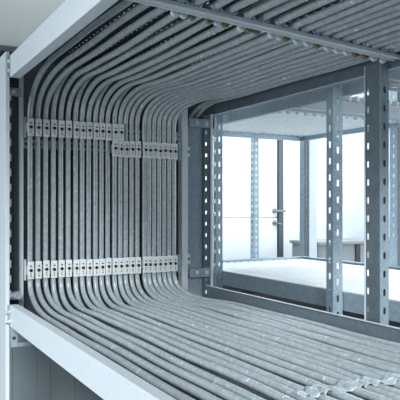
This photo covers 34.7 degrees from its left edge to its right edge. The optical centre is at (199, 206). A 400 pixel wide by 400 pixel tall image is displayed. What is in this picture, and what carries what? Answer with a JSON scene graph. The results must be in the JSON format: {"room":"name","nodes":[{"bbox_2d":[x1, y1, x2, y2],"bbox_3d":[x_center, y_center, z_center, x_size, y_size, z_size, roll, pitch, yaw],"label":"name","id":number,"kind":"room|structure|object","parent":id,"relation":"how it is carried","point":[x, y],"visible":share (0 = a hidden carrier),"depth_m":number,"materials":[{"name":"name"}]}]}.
{"room":"electrical equipment room","nodes":[
{"label":"electrical equipment room","id":0,"kind":"room"},
{"bbox_2d":[0,0,155,399],"bbox_3d":[-3.778,-0.275,2.656,7.850,3.450,0.068,0,0,-28],"label":"wall","id":1,"kind":"structure","parent":0,"point":[33,375],"depth_m":4.07,"materials":[{"name":"paint"}]},
{"bbox_2d":[0,45,107,61],"bbox_3d":[-3.749,-0.975,2.601,7.850,0.040,0.048,0,0,-28],"label":"trim","id":2,"kind":"structure","parent":1,"relation":"attached to","point":[2,47],"depth_m":3.95,"materials":[{"name":"metal"}]},
{"bbox_2d":[161,21,389,238],"bbox_3d":[0.638,-0.275,7.434,4.450,3.450,0.099,0,0,-28],"label":"wall","id":3,"kind":"structure","parent":0,"point":[353,144],"depth_m":8.04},
{"bbox_2d":[205,137,285,293],"bbox_3d":[0.447,0.225,7.214,1.205,2.450,0.107,0,0,-28],"label":"door","id":4,"kind":"structure","parent":3,"relation":"in","point":[236,151],"depth_m":7.27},
{"bbox_2d":[276,140,282,256],"bbox_3d":[0.934,0.200,7.502,0.065,2.500,0.060,0,0,-28],"label":"trim","id":5,"kind":"structure","parent":3,"relation":"attached to","point":[279,217],"depth_m":7.47,"materials":[{"name":"grey"}]},
{"bbox_2d":[283,140,299,256],"bbox_3d":[1.077,0.200,7.589,0.250,2.500,0.040,0,0,-28],"label":"door","id":6,"kind":"structure","parent":3,"relation":"in","point":[291,149],"depth_m":7.56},
{"bbox_3d":[-0.435,1.500,1.128,12.300,0.100,10.400,0,0,-28],"label":"floor","id":7,"kind":"structure","parent":0,"visible":0},
{"bbox_2d":[0,0,399,399],"bbox_3d":[0.114,0.325,2.424,1.308,2.250,2.564,0,0,-28],"label":"rack","id":8,"kind":"object","parent":7,"relation":"on","point":[109,380],"visible":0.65,"depth_m":2.95,"materials":[{"name":"metal"}]},
{"bbox_2d":[26,118,33,135],"bbox_3d":[-0.843,-0.395,3.175,0.032,0.087,0.048,0,0,-28],"label":"clamp","id":9,"kind":"object","parent":8,"relation":"attached to","point":[30,121],"visible":1,"depth_m":3.16,"materials":[{"name":"white plastic"}]},
{"bbox_2d":[26,261,33,278],"bbox_3d":[-0.843,0.314,3.175,0.032,0.087,0.048,0,0,-28],"label":"clamp","id":10,"kind":"object","parent":8,"relation":"attached to","point":[30,265],"visible":1,"depth_m":3.16,"materials":[{"name":"white plastic"}]},
{"bbox_2d":[34,261,41,278],"bbox_3d":[-0.809,0.313,3.194,0.032,0.087,0.048,0,0,-28],"label":"clamp","id":11,"kind":"object","parent":8,"relation":"attached to","point":[38,264],"visible":0.89,"depth_m":3.18,"materials":[{"name":"white plastic"}]},
{"bbox_2d":[34,119,41,136],"bbox_3d":[-0.809,-0.394,3.194,0.032,0.087,0.048,0,0,-28],"label":"clamp","id":12,"kind":"object","parent":8,"relation":"attached to","point":[38,122],"visible":0.9,"depth_m":3.18,"materials":[{"name":"white plastic"}]},
{"bbox_2d":[42,260,49,277],"bbox_3d":[-0.775,0.311,3.212,0.032,0.087,0.048,0,0,-28],"label":"clamp","id":13,"kind":"object","parent":8,"relation":"attached to","point":[46,263],"visible":0.88,"depth_m":3.19,"materials":[{"name":"white plastic"}]},
{"bbox_2d":[42,119,49,136],"bbox_3d":[-0.775,-0.394,3.212,0.032,0.087,0.048,0,0,-28],"label":"clamp","id":14,"kind":"object","parent":8,"relation":"attached to","point":[46,123],"visible":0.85,"depth_m":3.19,"materials":[{"name":"white plastic"}]},
{"bbox_2d":[50,119,56,136],"bbox_3d":[-0.740,-0.396,3.231,0.032,0.087,0.048,0,0,-28],"label":"clamp","id":15,"kind":"object","parent":8,"relation":"attached to","point":[53,126],"visible":0.9,"depth_m":3.21,"materials":[{"name":"white plastic"}]},
{"bbox_2d":[50,261,56,277],"bbox_3d":[-0.740,0.313,3.231,0.032,0.087,0.048,0,0,-28],"label":"clamp","id":16,"kind":"object","parent":8,"relation":"attached to","point":[53,267],"visible":0.89,"depth_m":3.21,"materials":[{"name":"white plastic"}]},
{"bbox_2d":[57,120,64,137],"bbox_3d":[-0.706,-0.393,3.249,0.032,0.087,0.048,0,0,-28],"label":"clamp","id":17,"kind":"object","parent":8,"relation":"attached to","point":[61,124],"visible":0.93,"depth_m":3.23,"materials":[{"name":"white plastic"}]},
{"bbox_2d":[57,260,64,276],"bbox_3d":[-0.706,0.312,3.249,0.032,0.087,0.048,0,0,-28],"label":"clamp","id":18,"kind":"object","parent":8,"relation":"attached to","point":[61,263],"visible":0.88,"depth_m":3.23,"materials":[{"name":"white plastic"}]},
{"bbox_2d":[65,121,71,137],"bbox_3d":[-0.673,-0.395,3.267,0.032,0.087,0.048,0,0,-28],"label":"clamp","id":19,"kind":"object","parent":8,"relation":"attached to","point":[68,127],"visible":0.9,"depth_m":3.25,"materials":[{"name":"white plastic"}]},
{"bbox_2d":[65,260,71,276],"bbox_3d":[-0.673,0.311,3.267,0.032,0.087,0.048,0,0,-28],"label":"clamp","id":20,"kind":"object","parent":8,"relation":"attached to","point":[68,266],"visible":0.86,"depth_m":3.25,"materials":[{"name":"white plastic"}]},
{"bbox_2d":[72,121,79,138],"bbox_3d":[-0.638,-0.395,3.285,0.032,0.087,0.048,0,0,-28],"label":"clamp","id":21,"kind":"object","parent":8,"relation":"attached to","point":[76,124],"visible":0.88,"depth_m":3.27,"materials":[{"name":"white plastic"}]},
{"bbox_2d":[72,259,79,276],"bbox_3d":[-0.638,0.312,3.285,0.032,0.087,0.048,0,0,-28],"label":"clamp","id":22,"kind":"object","parent":8,"relation":"attached to","point":[76,263],"visible":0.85,"depth_m":3.27,"materials":[{"name":"white plastic"}]},
{"bbox_2d":[80,122,85,138],"bbox_3d":[-0.608,-0.393,3.301,0.032,0.087,0.048,0,0,-28],"label":"clamp","id":23,"kind":"object","parent":8,"relation":"attached to","point":[82,124],"visible":0.86,"depth_m":3.28,"materials":[{"name":"white plastic"}]},
{"bbox_2d":[80,259,85,275],"bbox_3d":[-0.608,0.312,3.301,0.032,0.087,0.048,0,0,-28],"label":"clamp","id":24,"kind":"object","parent":8,"relation":"attached to","point":[82,261],"visible":0.86,"depth_m":3.28,"materials":[{"name":"white plastic"}]},
{"bbox_2d":[86,122,92,138],"bbox_3d":[-0.577,-0.395,3.318,0.032,0.087,0.048,0,0,-28],"label":"clamp","id":25,"kind":"object","parent":8,"relation":"attached to","point":[89,125],"visible":0.92,"depth_m":3.30,"materials":[{"name":"white plastic"}]},
{"bbox_2d":[86,259,92,275],"bbox_3d":[-0.577,0.314,3.318,0.032,0.087,0.048,0,0,-28],"label":"clamp","id":26,"kind":"object","parent":8,"relation":"attached to","point":[89,262],"visible":0.88,"depth_m":3.30,"materials":[{"name":"white plastic"}]},
{"bbox_2d":[93,123,98,139],"bbox_3d":[-0.545,-0.393,3.335,0.032,0.087,0.048,0,0,-28],"label":"clamp","id":27,"kind":"object","parent":8,"relation":"attached to","point":[95,125],"visible":0.89,"depth_m":3.31,"materials":[{"name":"white plastic"}]},
{"bbox_2d":[93,259,98,275],"bbox_3d":[-0.545,0.314,3.335,0.032,0.087,0.048,0,0,-28],"label":"clamp","id":28,"kind":"object","parent":8,"relation":"attached to","point":[95,261],"visible":0.91,"depth_m":3.31,"materials":[{"name":"white plastic"}]},
{"bbox_2d":[99,123,104,139],"bbox_3d":[-0.516,-0.395,3.351,0.032,0.087,0.048,0,0,-28],"label":"clamp","id":29,"kind":"object","parent":8,"relation":"attached to","point":[101,125],"visible":0.87,"depth_m":3.33,"materials":[{"name":"white plastic"}]},
{"bbox_2d":[99,259,104,275],"bbox_3d":[-0.516,0.313,3.351,0.032,0.087,0.048,0,0,-28],"label":"clamp","id":30,"kind":"object","parent":8,"relation":"attached to","point":[101,261],"visible":0.9,"depth_m":3.33,"materials":[{"name":"white plastic"}]},
{"bbox_2d":[105,258,111,274],"bbox_3d":[-0.485,0.311,3.367,0.032,0.087,0.048,0,0,-28],"label":"clamp","id":31,"kind":"object","parent":8,"relation":"attached to","point":[108,264],"visible":0.9,"depth_m":3.35,"materials":[{"name":"white plastic"}]},
{"bbox_2d":[105,123,111,139],"bbox_3d":[-0.485,-0.393,3.367,0.032,0.087,0.048,0,0,-28],"label":"clamp","id":32,"kind":"object","parent":8,"relation":"attached to","point":[108,130],"visible":0.88,"depth_m":3.35,"materials":[{"name":"white plastic"}]},
{"bbox_2d":[27,0,194,399],"bbox_3d":[-0.281,-0.076,2.126,0.033,1.188,2.413,0,0,-28],"label":"cable","id":33,"kind":"object","parent":8,"relation":"attached to","point":[171,391],"visible":0.96,"depth_m":2.56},
{"bbox_2d":[110,140,117,156],"bbox_3d":[-0.452,-0.309,3.385,0.032,0.087,0.048,0,0,-28],"label":"clamp","id":34,"kind":"object","parent":8,"relation":"attached to","point":[114,146],"visible":1,"depth_m":3.37,"materials":[{"name":"white plastic"}]},
{"bbox_2d":[112,258,117,274],"bbox_3d":[-0.452,0.312,3.385,0.032,0.087,0.048,0,0,-28],"label":"clamp","id":35,"kind":"object","parent":8,"relation":"attached to","point":[114,260],"visible":0.88,"depth_m":3.37,"materials":[{"name":"white plastic"}]},
{"bbox_2d":[112,124,117,139],"bbox_3d":[-0.452,-0.393,3.385,0.032,0.087,0.048,0,0,-28],"label":"clamp","id":36,"kind":"object","parent":8,"relation":"attached to","point":[114,126],"visible":0.89,"depth_m":3.37,"materials":[{"name":"white plastic"}]},
{"bbox_2d":[118,141,123,157],"bbox_3d":[-0.424,-0.306,3.400,0.032,0.087,0.048,0,0,-28],"label":"clamp","id":37,"kind":"object","parent":8,"relation":"attached to","point":[120,143],"visible":0.85,"depth_m":3.38,"materials":[{"name":"white plastic"}]},
{"bbox_2d":[118,258,123,273],"bbox_3d":[-0.424,0.313,3.400,0.032,0.087,0.048,0,0,-28],"label":"clamp","id":38,"kind":"object","parent":8,"relation":"attached to","point":[120,260],"visible":0.9,"depth_m":3.38,"materials":[{"name":"white plastic"}]},
{"bbox_2d":[118,124,123,140],"bbox_3d":[-0.424,-0.395,3.400,0.032,0.087,0.048,0,0,-28],"label":"clamp","id":39,"kind":"object","parent":8,"relation":"attached to","point":[120,126],"visible":0.94,"depth_m":3.38,"materials":[{"name":"white plastic"}]},
{"bbox_2d":[124,141,129,157],"bbox_3d":[-0.396,-0.306,3.415,0.032,0.087,0.048,0,0,-28],"label":"clamp","id":40,"kind":"object","parent":8,"relation":"attached to","point":[126,143],"visible":0.87,"depth_m":3.40,"materials":[{"name":"white plastic"}]},
{"bbox_2d":[124,257,129,273],"bbox_3d":[-0.396,0.312,3.415,0.032,0.087,0.048,0,0,-28],"label":"clamp","id":41,"kind":"object","parent":8,"relation":"attached to","point":[126,259],"visible":0.86,"depth_m":3.40,"materials":[{"name":"white plastic"}]},
{"bbox_2d":[35,3,221,399],"bbox_3d":[-0.232,-0.074,2.152,0.047,1.184,2.413,0,0,-29],"label":"cable","id":42,"kind":"object","parent":8,"relation":"attached to","point":[170,378],"visible":0.98,"depth_m":2.51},
{"bbox_2d":[130,257,134,273],"bbox_3d":[-0.367,0.312,3.430,0.032,0.087,0.048,0,0,-28],"label":"clamp","id":43,"kind":"object","parent":8,"relation":"attached to","point":[132,259],"visible":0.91,"depth_m":3.41,"materials":[{"name":"white plastic"}]},
{"bbox_2d":[130,141,134,157],"bbox_3d":[-0.367,-0.308,3.430,0.032,0.087,0.048,0,0,-28],"label":"clamp","id":44,"kind":"object","parent":8,"relation":"attached to","point":[132,143],"visible":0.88,"depth_m":3.41,"materials":[{"name":"white plastic"}]},
{"bbox_2d":[51,20,223,399],"bbox_3d":[-0.153,-0.072,2.195,0.060,1.231,2.414,0,0,-29],"label":"cable","id":45,"kind":"object","parent":8,"relation":"attached to","point":[58,88],"visible":0.49,"depth_m":3.22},
{"bbox_2d":[135,141,140,157],"bbox_3d":[-0.338,-0.309,3.446,0.032,0.087,0.048,0,0,-28],"label":"clamp","id":46,"kind":"object","parent":8,"relation":"attached to","point":[137,143],"visible":0.88,"depth_m":3.43,"materials":[{"name":"white plastic"}]},
{"bbox_2d":[135,257,140,273],"bbox_3d":[-0.338,0.313,3.446,0.032,0.087,0.048,0,0,-28],"label":"clamp","id":47,"kind":"object","parent":8,"relation":"attached to","point":[137,259],"visible":0.87,"depth_m":3.43,"materials":[{"name":"white plastic"}]},
{"bbox_2d":[141,256,147,272],"bbox_3d":[-0.301,0.311,3.466,0.030,0.087,0.048,0,0,-28],"label":"clamp","id":48,"kind":"object","parent":8,"relation":"attached to","point":[144,264],"visible":0.91,"depth_m":3.45,"materials":[{"name":"white plastic"}]},
{"bbox_2d":[141,142,147,157],"bbox_3d":[-0.301,-0.308,3.466,0.030,0.087,0.048,0,0,-28],"label":"clamp","id":49,"kind":"object","parent":8,"relation":"attached to","point":[144,149],"visible":0.89,"depth_m":3.45,"materials":[{"name":"white plastic"}]},
{"bbox_2d":[43,0,246,399],"bbox_3d":[-0.182,-0.074,2.179,0.067,1.180,2.413,0,0,-29],"label":"cable","id":50,"kind":"object","parent":8,"relation":"attached to","point":[225,394],"visible":0.98,"depth_m":2.50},
{"bbox_2d":[148,256,152,272],"bbox_3d":[-0.277,0.311,3.479,0.030,0.087,0.048,0,0,-28],"label":"clamp","id":51,"kind":"object","parent":8,"relation":"attached to","point":[150,258],"visible":0.89,"depth_m":3.46,"materials":[{"name":"white plastic"}]},
{"bbox_2d":[148,142,152,157],"bbox_3d":[-0.277,-0.307,3.479,0.030,0.087,0.048,0,0,-28],"label":"clamp","id":52,"kind":"object","parent":8,"relation":"attached to","point":[150,144],"visible":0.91,"depth_m":3.46,"materials":[{"name":"white plastic"}]},
{"bbox_2d":[152,256,157,272],"bbox_3d":[-0.251,0.313,3.493,0.030,0.087,0.048,0,0,-28],"label":"clamp","id":53,"kind":"object","parent":8,"relation":"attached to","point":[155,259],"visible":0.88,"depth_m":3.47,"materials":[{"name":"white plastic"}]},
{"bbox_2d":[153,142,157,157],"bbox_3d":[-0.251,-0.309,3.493,0.030,0.087,0.048,0,0,-28],"label":"clamp","id":54,"kind":"object","parent":8,"relation":"attached to","point":[155,144],"visible":0.87,"depth_m":3.48,"materials":[{"name":"white plastic"}]},
{"bbox_2d":[157,143,162,158],"bbox_3d":[-0.225,-0.306,3.507,0.030,0.087,0.048,0,0,-28],"label":"clamp","id":55,"kind":"object","parent":8,"relation":"attached to","point":[160,145],"visible":0.89,"depth_m":3.49,"materials":[{"name":"white plastic"}]},
{"bbox_2d":[158,256,162,271],"bbox_3d":[-0.225,0.312,3.507,0.030,0.087,0.048,0,0,-28],"label":"clamp","id":56,"kind":"object","parent":8,"relation":"attached to","point":[160,258],"visible":0.88,"depth_m":3.49,"materials":[{"name":"white plastic"}]},
{"bbox_2d":[58,0,265,399],"bbox_3d":[-0.129,-0.069,2.208,0.059,1.175,2.413,0,0,-28],"label":"cable","id":57,"kind":"object","parent":8,"relation":"attached to","point":[167,19],"visible":0.93,"depth_m":2.55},
{"bbox_2d":[163,143,167,158],"bbox_3d":[-0.198,-0.309,3.521,0.030,0.087,0.048,0,0,-28],"label":"clamp","id":58,"kind":"object","parent":8,"relation":"attached to","point":[165,145],"visible":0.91,"depth_m":3.50,"materials":[{"name":"white plastic"}]},
{"bbox_2d":[163,256,167,271],"bbox_3d":[-0.198,0.312,3.521,0.030,0.087,0.048,0,0,-28],"label":"clamp","id":59,"kind":"object","parent":8,"relation":"attached to","point":[165,258],"visible":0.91,"depth_m":3.50,"materials":[{"name":"white plastic"}]},
{"bbox_2d":[168,143,172,158],"bbox_3d":[-0.171,-0.307,3.535,0.030,0.087,0.048,0,0,-28],"label":"clamp","id":60,"kind":"object","parent":8,"relation":"attached to","point":[170,145],"visible":0.89,"depth_m":3.52,"materials":[{"name":"white plastic"}]},
{"bbox_2d":[168,255,172,270],"bbox_3d":[-0.171,0.310,3.535,0.030,0.087,0.048,0,0,-28],"label":"clamp","id":61,"kind":"object","parent":8,"relation":"attached to","point":[170,257],"visible":0.86,"depth_m":3.52,"materials":[{"name":"white plastic"}]},
{"bbox_2d":[73,2,272,399],"bbox_3d":[-0.051,-0.069,2.249,0.072,1.217,2.413,0,0,-29],"label":"cable","id":62,"kind":"object","parent":8,"relation":"attached to","point":[82,87],"visible":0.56,"depth_m":3.27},
{"bbox_2d":[173,255,177,270],"bbox_3d":[-0.144,0.311,3.550,0.030,0.087,0.048,0,0,-28],"label":"clamp","id":63,"kind":"object","parent":8,"relation":"attached to","point":[175,257],"visible":0.88,"depth_m":3.53,"materials":[{"name":"white plastic"}]},
{"bbox_2d":[173,144,177,159],"bbox_3d":[-0.144,-0.306,3.550,0.030,0.087,0.048,0,0,-28],"label":"clamp","id":64,"kind":"object","parent":8,"relation":"attached to","point":[175,146],"visible":0.86,"depth_m":3.53,"materials":[{"name":"white plastic"}]},
{"bbox_2d":[65,0,295,399],"bbox_3d":[-0.077,-0.070,2.235,0.075,1.170,2.414,0,0,-29],"label":"cable","id":65,"kind":"object","parent":8,"relation":"attached to","point":[248,382],"visible":0.98,"depth_m":2.53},
{"bbox_2d":[93,0,267,306],"bbox_3d":[0.051,-0.065,2.304,0.088,1.210,2.414,0,0,-29],"label":"cable","id":66,"kind":"object","parent":8,"relation":"attached to","point":[100,95],"visible":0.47,"depth_m":3.33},
{"bbox_2d":[41,0,342,75],"bbox_3d":[0.134,-0.736,2.369,1.155,0.002,2.450,0,0,-28],"label":"cover","id":67,"kind":"object","parent":8,"relation":"on","point":[101,27],"visible":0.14,"depth_m":2.73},
{"bbox_2d":[80,0,316,399],"bbox_3d":[-0.023,-0.066,2.264,0.072,1.169,2.413,0,0,-28],"label":"cable","id":68,"kind":"object","parent":8,"relation":"attached to","point":[240,4],"visible":0.91,"depth_m":2.50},
{"bbox_2d":[86,0,338,399],"bbox_3d":[0.024,-0.063,2.289,0.093,1.164,2.414,0,0,-29],"label":"cable","id":69,"kind":"object","parent":8,"relation":"attached to","point":[269,4],"visible":0.84,"depth_m":2.58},
{"bbox_2d":[99,0,363,399],"bbox_3d":[0.076,-0.064,2.317,0.092,1.160,2.413,0,0,-28],"label":"cable","id":70,"kind":"object","parent":8,"relation":"attached to","point":[298,378],"visible":0.96,"depth_m":2.48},
{"bbox_2d":[112,0,365,399],"bbox_3d":[0.153,-0.061,2.359,0.106,1.203,2.414,0,0,-29],"label":"cable","id":71,"kind":"object","parent":8,"relation":"attached to","point":[119,99],"visible":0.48,"depth_m":3.38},
{"bbox_2d":[105,0,393,399],"bbox_3d":[0.127,-0.061,2.345,0.109,1.156,2.414,0,0,-29],"label":"pipe","id":72,"kind":"object","parent":8,"relation":"attached to","point":[360,392],"visible":0.91,"depth_m":2.55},
{"bbox_2d":[118,0,399,399],"bbox_3d":[0.181,-0.058,2.374,0.107,1.153,2.414,0,0,-29],"label":"cable","id":73,"kind":"object","parent":8,"relation":"attached to","point":[344,4],"visible":0.9,"depth_m":2.48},
{"bbox_2d":[123,0,399,394],"bbox_3d":[0.210,-0.056,2.389,0.126,1.150,2.413,0,0,-28],"label":"cable","id":74,"kind":"object","parent":8,"relation":"attached to","point":[367,3],"visible":0.8,"depth_m":2.59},
{"bbox_2d":[129,0,399,389],"bbox_3d":[0.261,-0.056,2.417,0.127,1.152,2.415,0,0,-29],"label":"cable","id":75,"kind":"object","parent":8,"relation":"attached to","point":[386,3],"visible":0.8,"depth_m":2.60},
{"bbox_2d":[292,371,399,398],"bbox_3d":[0.571,0.493,1.860,0.725,0.016,0.083,0,0,-28],"label":"strap","id":76,"kind":"object","parent":75,"relation":"on","point":[314,390],"visible":0.93,"depth_m":1.76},
{"bbox_2d":[135,2,399,380],"bbox_3d":[0.298,-0.055,2.437,0.136,1.143,2.416,0,0,-30],"label":"cable","id":77,"kind":"object","parent":8,"relation":"attached to","point":[395,7],"visible":0.82,"depth_m":2.65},
{"bbox_2d":[142,10,399,373],"bbox_3d":[0.339,-0.054,2.459,0.136,1.141,2.416,0,0,-30],"label":"cable","id":78,"kind":"object","parent":8,"relation":"attached to","point":[369,23],"visible":0.74,"depth_m":2.74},
{"bbox_2d":[147,16,399,367],"bbox_3d":[0.378,-0.052,2.480,0.154,1.139,2.417,0,0,-30],"label":"cable","id":79,"kind":"object","parent":8,"relation":"attached to","point":[396,20],"visible":0.74,"depth_m":2.80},
{"bbox_2d":[151,23,399,364],"bbox_3d":[0.419,-0.052,2.503,0.163,1.132,2.418,0,0,-31],"label":"cable","id":80,"kind":"object","parent":8,"relation":"attached to","point":[335,343],"visible":0.84,"depth_m":2.84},
{"bbox_2d":[156,29,399,358],"bbox_3d":[0.455,-0.049,2.523,0.179,1.131,2.419,0,0,-31],"label":"cable","id":81,"kind":"object","parent":8,"relation":"attached to","point":[396,33],"visible":0.68,"depth_m":3.08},
{"bbox_2d":[161,36,399,354],"bbox_3d":[0.498,-0.048,2.547,0.189,1.127,2.421,0,0,-32],"label":"cable","id":82,"kind":"object","parent":8,"relation":"attached to","point":[395,39],"visible":0.73,"depth_m":3.06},
{"bbox_2d":[166,41,399,349],"bbox_3d":[0.533,-0.044,2.566,0.203,1.128,2.421,0,0,-32],"label":"cable","id":83,"kind":"object","parent":8,"relation":"attached to","point":[396,44],"visible":0.65,"depth_m":3.34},
{"bbox_2d":[171,49,399,347],"bbox_3d":[0.574,-0.045,2.590,0.212,1.125,2.423,0,0,-32],"label":"cable","id":84,"kind":"object","parent":8,"relation":"attached to","point":[174,120],"visible":0.72,"depth_m":3.31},
{"bbox_2d":[188,46,399,119],"bbox_3d":[0.576,-0.072,2.647,0.076,1.065,2.522,0,0,-30],"label":"cable","id":85,"kind":"object","parent":8,"relation":"attached to","point":[203,104],"visible":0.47,"depth_m":3.24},
{"bbox_2d":[195,51,399,118],"bbox_3d":[0.596,-0.071,2.658,0.063,1.062,2.521,0,0,-29],"label":"cable","id":86,"kind":"object","parent":8,"relation":"attached to","point":[205,107],"visible":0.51,"depth_m":3.21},
{"bbox_2d":[205,70,399,327],"bbox_3d":[1.281,0.275,3.853,1.589,2.350,3.980,0,0,-28],"label":"rack","id":87,"kind":"object","parent":7,"relation":"on","point":[332,298],"visible":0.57,"depth_m":4.16,"materials":[{"name":"metal"}]},
{"bbox_2d":[229,114,320,132],"bbox_3d":[0.665,-0.652,4.691,0.047,0.037,1.710,0,0,-28],"label":"cable","id":88,"kind":"object","parent":87,"relation":"on","point":[317,114],"visible":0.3,"depth_m":4.88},
{"bbox_2d":[219,99,338,126],"bbox_3d":[0.433,-0.652,4.566,0.047,0.037,1.711,0,0,-28],"label":"cable","id":89,"kind":"object","parent":87,"relation":"on","point":[273,114],"visible":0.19,"depth_m":4.61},
{"bbox_2d":[236,115,325,132],"bbox_3d":[0.724,-0.652,4.723,0.047,0.037,1.711,0,0,-28],"label":"cable","id":90,"kind":"object","parent":87,"relation":"on","point":[317,115],"visible":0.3,"depth_m":4.92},
{"bbox_2d":[219,96,351,128],"bbox_3d":[0.491,-0.652,4.598,0.047,0.037,1.710,0,0,-28],"label":"cable","id":91,"kind":"object","parent":87,"relation":"on","point":[345,99],"visible":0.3,"depth_m":4.61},
{"bbox_2d":[223,96,359,129],"bbox_3d":[0.549,-0.652,4.629,0.047,0.037,1.711,0,0,-28],"label":"cable","id":92,"kind":"object","parent":87,"relation":"on","point":[356,99],"visible":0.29,"depth_m":4.62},
{"bbox_2d":[223,97,363,131],"bbox_3d":[0.607,-0.652,4.660,0.047,0.037,1.710,0,0,-28],"label":"cable","id":93,"kind":"object","parent":87,"relation":"on","point":[361,101],"visible":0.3,"depth_m":4.75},
{"bbox_2d":[262,117,352,134],"bbox_3d":[0.956,-0.652,4.847,0.047,0.037,1.710,0,0,-28],"label":"cable","id":94,"kind":"object","parent":87,"relation":"on","point":[350,117],"visible":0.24,"depth_m":5.12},
{"bbox_2d":[219,264,399,294],"bbox_3d":[1.002,0.484,3.643,0.045,0.035,3.875,0,0,-28],"label":"cable","id":95,"kind":"object","parent":87,"relation":"on","point":[392,292],"visible":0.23,"depth_m":4.27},
{"bbox_2d":[219,263,399,291],"bbox_3d":[1.060,0.484,3.675,0.045,0.035,3.875,0,0,-28],"label":"cable","id":96,"kind":"object","parent":87,"relation":"on","point":[393,290],"visible":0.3,"depth_m":4.36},
{"bbox_2d":[223,266,399,296],"bbox_3d":[0.944,0.484,3.612,0.045,0.035,3.875,0,0,-28],"label":"cable","id":97,"kind":"object","parent":87,"relation":"on","point":[281,276],"visible":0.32,"depth_m":4.20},
{"bbox_2d":[223,268,399,298],"bbox_3d":[0.886,0.484,3.581,0.045,0.035,3.875,0,0,-28],"label":"cable","id":98,"kind":"object","parent":87,"relation":"on","point":[347,289],"visible":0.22,"depth_m":4.05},
{"bbox_2d":[223,262,399,289],"bbox_3d":[1.119,0.484,3.706,0.045,0.035,3.875,0,0,-28],"label":"cable","id":99,"kind":"object","parent":87,"relation":"on","point":[223,262],"visible":0.3,"depth_m":4.50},
{"bbox_2d":[225,270,399,300],"bbox_3d":[0.828,0.484,3.550,0.045,0.035,3.875,0,0,-28],"label":"cable","id":100,"kind":"object","parent":87,"relation":"on","point":[225,270],"visible":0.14,"depth_m":3.96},
{"bbox_2d":[229,262,399,287],"bbox_3d":[1.177,0.484,3.737,0.045,0.035,3.875,0,0,-28],"label":"cable","id":101,"kind":"object","parent":87,"relation":"on","point":[393,286],"visible":0.28,"depth_m":4.52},
{"bbox_2d":[269,118,360,134],"bbox_3d":[1.014,-0.652,4.878,0.047,0.037,1.710,0,0,-28],"label":"cable","id":102,"kind":"object","parent":87,"relation":"on","point":[358,118],"visible":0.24,"depth_m":5.17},
{"bbox_2d":[243,100,391,132],"bbox_3d":[0.782,-0.652,4.753,0.047,0.037,1.710,0,0,-28],"label":"cable","id":103,"kind":"object","parent":87,"relation":"on","point":[390,101],"visible":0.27,"depth_m":4.89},
{"bbox_2d":[274,119,360,134],"bbox_3d":[1.073,-0.652,4.910,0.047,0.037,1.710,0,0,-28],"label":"cable","id":104,"kind":"object","parent":87,"relation":"on","point":[360,119],"visible":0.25,"depth_m":5.18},
{"bbox_2d":[236,261,399,285],"bbox_3d":[1.235,0.484,3.768,0.045,0.035,3.875,0,0,-28],"label":"cable","id":105,"kind":"object","parent":87,"relation":"on","point":[238,261],"visible":0.27,"depth_m":4.70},
{"bbox_2d":[243,261,399,284],"bbox_3d":[1.293,0.484,3.800,0.045,0.035,3.875,0,0,-28],"label":"cable","id":106,"kind":"object","parent":87,"relation":"on","point":[243,261],"visible":0.28,"depth_m":4.72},
{"bbox_2d":[281,121,363,135],"bbox_3d":[1.131,-0.652,4.941,0.047,0.037,1.710,0,0,-28],"label":"cable","id":107,"kind":"object","parent":87,"relation":"on","point":[358,121],"visible":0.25,"depth_m":5.27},
{"bbox_2d":[250,100,398,133],"bbox_3d":[0.840,-0.652,4.785,0.047,0.037,1.710,0,0,-28],"label":"cable","id":108,"kind":"object","parent":87,"relation":"on","point":[394,103],"visible":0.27,"depth_m":4.87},
{"bbox_2d":[249,261,399,282],"bbox_3d":[1.351,0.484,3.831,0.045,0.035,3.875,0,0,-28],"label":"cable","id":109,"kind":"object","parent":87,"relation":"on","point":[249,261],"visible":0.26,"depth_m":4.81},
{"bbox_2d":[286,122,363,135],"bbox_3d":[1.189,-0.652,4.972,0.047,0.037,1.711,0,0,-28],"label":"cable","id":110,"kind":"object","parent":87,"relation":"on","point":[361,122],"visible":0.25,"depth_m":5.30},
{"bbox_2d":[255,102,399,133],"bbox_3d":[0.898,-0.652,4.816,0.047,0.037,1.710,0,0,-28],"label":"cable","id":111,"kind":"object","parent":87,"relation":"on","point":[399,102],"visible":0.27,"depth_m":5.05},
{"bbox_2d":[256,261,399,280],"bbox_3d":[1.409,0.484,3.862,0.045,0.035,3.875,0,0,-28],"label":"cable","id":112,"kind":"object","parent":87,"relation":"on","point":[256,261],"visible":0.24,"depth_m":4.87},
{"bbox_2d":[263,260,399,279],"bbox_3d":[1.468,0.484,3.893,0.045,0.035,3.875,0,0,-28],"label":"cable","id":113,"kind":"object","parent":87,"relation":"on","point":[263,260],"visible":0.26,"depth_m":4.98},
{"bbox_2d":[268,260,399,277],"bbox_3d":[1.526,0.484,3.924,0.045,0.035,3.875,0,0,-28],"label":"cable","id":114,"kind":"object","parent":87,"relation":"on","point":[268,260],"visible":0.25,"depth_m":5.02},
{"bbox_2d":[274,260,399,276],"bbox_3d":[1.584,0.484,3.955,0.045,0.035,3.875,0,0,-28],"label":"cable","id":115,"kind":"object","parent":87,"relation":"on","point":[274,260],"visible":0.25,"depth_m":5.11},
{"bbox_2d":[281,259,399,274],"bbox_3d":[1.642,0.484,3.987,0.045,0.035,3.875,0,0,-28],"label":"cable","id":116,"kind":"object","parent":87,"relation":"on","point":[281,259],"visible":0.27,"depth_m":5.17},
{"bbox_2d":[292,120,390,136],"bbox_3d":[1.247,-0.652,5.003,0.047,0.037,1.711,0,0,-28],"label":"cable","id":117,"kind":"object","parent":87,"relation":"on","point":[389,120],"visible":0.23,"depth_m":5.37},
{"bbox_2d":[287,259,399,273],"bbox_3d":[1.700,0.484,4.018,0.045,0.035,3.875,0,0,-28],"label":"cable","id":118,"kind":"object","parent":87,"relation":"on","point":[287,259],"visible":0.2,"depth_m":5.26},
{"bbox_2d":[290,237,393,265],"bbox_3d":[1.866,0.905,7.207,1.740,1.090,0.500,0,0,-28],"label":"bench","id":119,"kind":"object","parent":7,"relation":"on","point":[353,248],"visible":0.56,"depth_m":6.84,"materials":[{"name":"grey"}]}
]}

